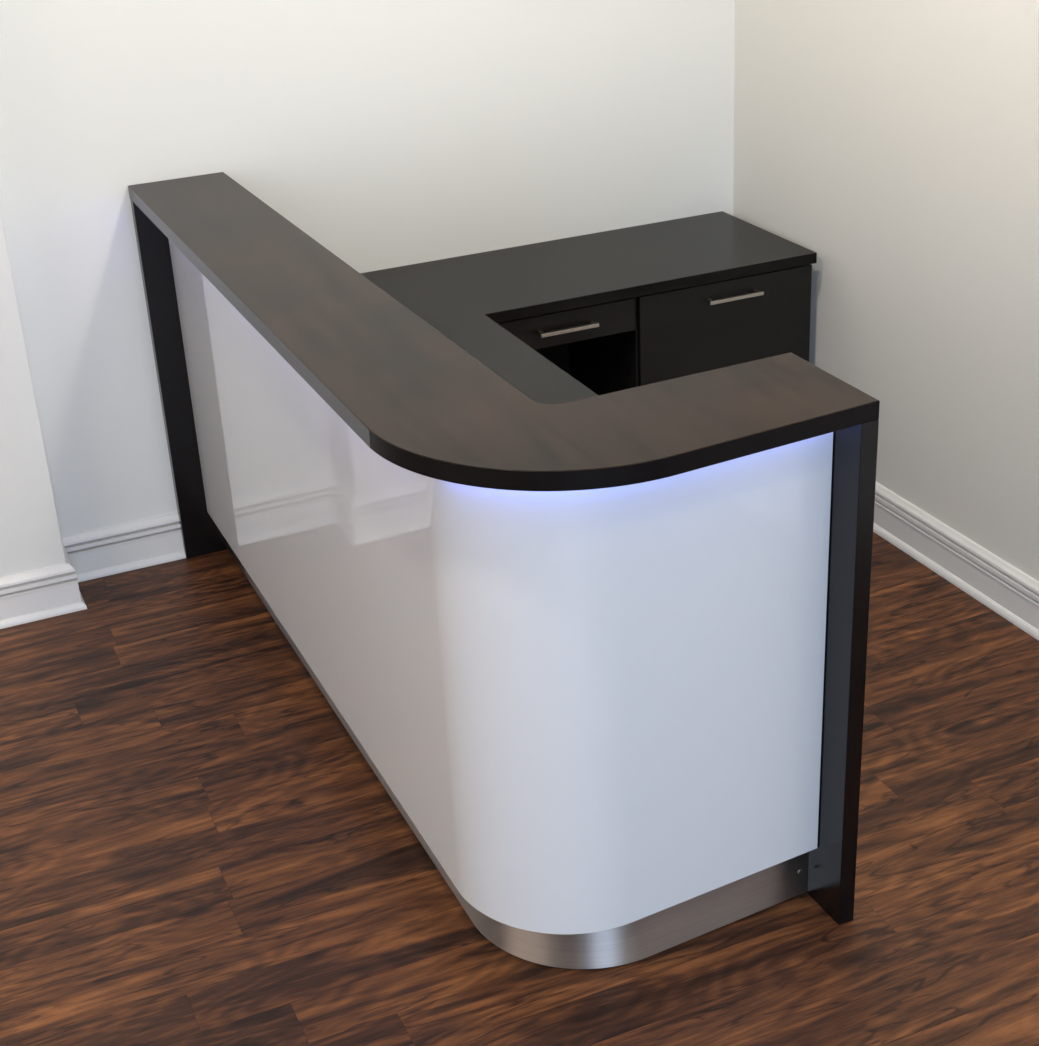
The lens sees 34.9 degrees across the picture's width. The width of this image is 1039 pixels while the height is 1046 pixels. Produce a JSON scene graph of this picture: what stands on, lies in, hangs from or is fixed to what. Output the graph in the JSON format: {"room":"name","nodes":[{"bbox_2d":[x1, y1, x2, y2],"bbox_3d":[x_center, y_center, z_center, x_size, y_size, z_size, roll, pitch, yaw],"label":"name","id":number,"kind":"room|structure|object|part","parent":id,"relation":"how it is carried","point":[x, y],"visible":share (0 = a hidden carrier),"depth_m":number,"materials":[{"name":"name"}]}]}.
{"room":"reception area","nodes":[
{"label":"reception area","id":0,"kind":"room"},
{"bbox_2d":[0,210,65,577],"bbox_3d":[-2.607,-0.735,3.445,2.859,2.750,0.170,-13,28,-20],"label":"wall","id":1,"kind":"structure","parent":0,"point":[30,534],"depth_m":4.25,"materials":[{"name":"white paint"}]},
{"bbox_2d":[0,512,185,628],"bbox_3d":[-2.384,0.411,4.060,3.200,0.133,0.199,-13,28,-20],"label":"baseboard","id":2,"kind":"structure","parent":1,"relation":"attached to","point":[53,591],"depth_m":4.58,"materials":[{"name":"white paint"}]},
{"bbox_2d":[0,0,734,536],"bbox_3d":[-1.694,-1.026,3.949,5.301,2.750,0.150,-13,28,-20],"label":"wall","id":3,"kind":"structure","parent":0,"point":[390,133],"depth_m":4.46,"materials":[{"name":"white paint"}]},
{"bbox_2d":[0,532,1038,1045],"bbox_3d":[-0.301,1.501,1.844,5.301,0.100,6.700,-13,28,-20],"label":"floor","id":4,"kind":"structure","parent":0,"point":[197,849],"depth_m":3.34,"materials":[{"name":"brown wood"}]},
{"bbox_2d":[128,172,879,969],"bbox_3d":[-0.180,-0.050,3.699,0.776,1.067,2.231,-13,28,-20],"label":"reception desk","id":5,"kind":"object","parent":4,"relation":"on","point":[603,657],"depth_m":2.91,"materials":[{"name":"laminate"}]},
{"bbox_3d":[-0.872,-0.394,4.527,0.232,1.033,0.032,-13,28,-20],"label":"panel","id":6,"kind":"part","parent":5,"relation":"part of","materials":[{"name":"laminate"}]},
{"bbox_3d":[-0.345,0.426,3.806,0.545,0.127,2.151,-23,32,-35],"label":"kick plate","id":7,"kind":"part","parent":5,"relation":"part of","materials":[{"name":"metal"}]},
{"bbox_3d":[0.545,0.248,3.044,0.034,1.033,0.270,-13,28,-20],"label":"panel","id":8,"kind":"part","parent":5,"relation":"part of","materials":[{"name":"laminate"}]},
{"bbox_2d":[535,343,568,373],"bbox_3d":[-0.248,-0.330,4.824,0.868,0.602,0.018,-13,28,-20],"label":"panel","id":9,"kind":"object","parent":4,"relation":"on","point":[558,355],"visible":0.02,"depth_m":4.91,"materials":[{"name":"laminate"}]},
{"bbox_2d":[568,264,811,394],"bbox_3d":[0.496,-0.440,4.856,0.548,0.701,0.501,-13,28,-20],"label":"base cabinet","id":10,"kind":"object","parent":4,"relation":"on","point":[677,333],"visible":0.41,"depth_m":4.59,"materials":[{"name":"black wood"}]},
{"bbox_2d":[360,211,816,403],"bbox_3d":[0.319,-0.351,3.964,1.529,0.130,1.964,-13,28,-20],"label":"countertop","id":11,"kind":"structure","parent":10,"relation":"on","point":[464,298],"depth_m":4.47,"materials":[{"name":"laminate"}]},
{"bbox_3d":[0.019,-0.594,4.535,0.459,0.099,0.471,-13,28,-20],"label":"desk drawer","id":12,"kind":"part","parent":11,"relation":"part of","materials":[{"name":"black wood"}]},
{"bbox_3d":[0.128,-0.512,4.361,0.170,0.010,0.031,-13,28,-20],"label":"handle","id":13,"kind":"part","parent":11,"relation":"part of","materials":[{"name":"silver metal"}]},
{"bbox_3d":[0.574,-0.525,4.602,0.544,0.317,0.018,-13,28,-20],"label":"drawer","id":14,"kind":"part","parent":10,"relation":"part of","materials":[{"name":"laminate"}]},
{"bbox_3d":[0.591,-0.621,4.536,0.168,0.010,0.031,-13,28,-20],"label":"handle","id":15,"kind":"part","parent":10,"relation":"part of","materials":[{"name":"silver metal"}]},
{"bbox_2d":[733,0,1038,580],"bbox_3d":[2.015,-0.306,2.055,0.150,2.750,6.550,-13,28,-20],"label":"wall","id":16,"kind":"structure","parent":0,"point":[895,143],"depth_m":4.23,"materials":[{"name":"white paint"}]},
{"bbox_2d":[873,482,1038,640],"bbox_3d":[1.292,1.020,2.400,1.501,0.133,6.400,-13,28,-20],"label":"baseboard","id":17,"kind":"structure","parent":16,"relation":"attached to","point":[1008,591],"depth_m":4.32,"materials":[{"name":"white paint"}]}
]}

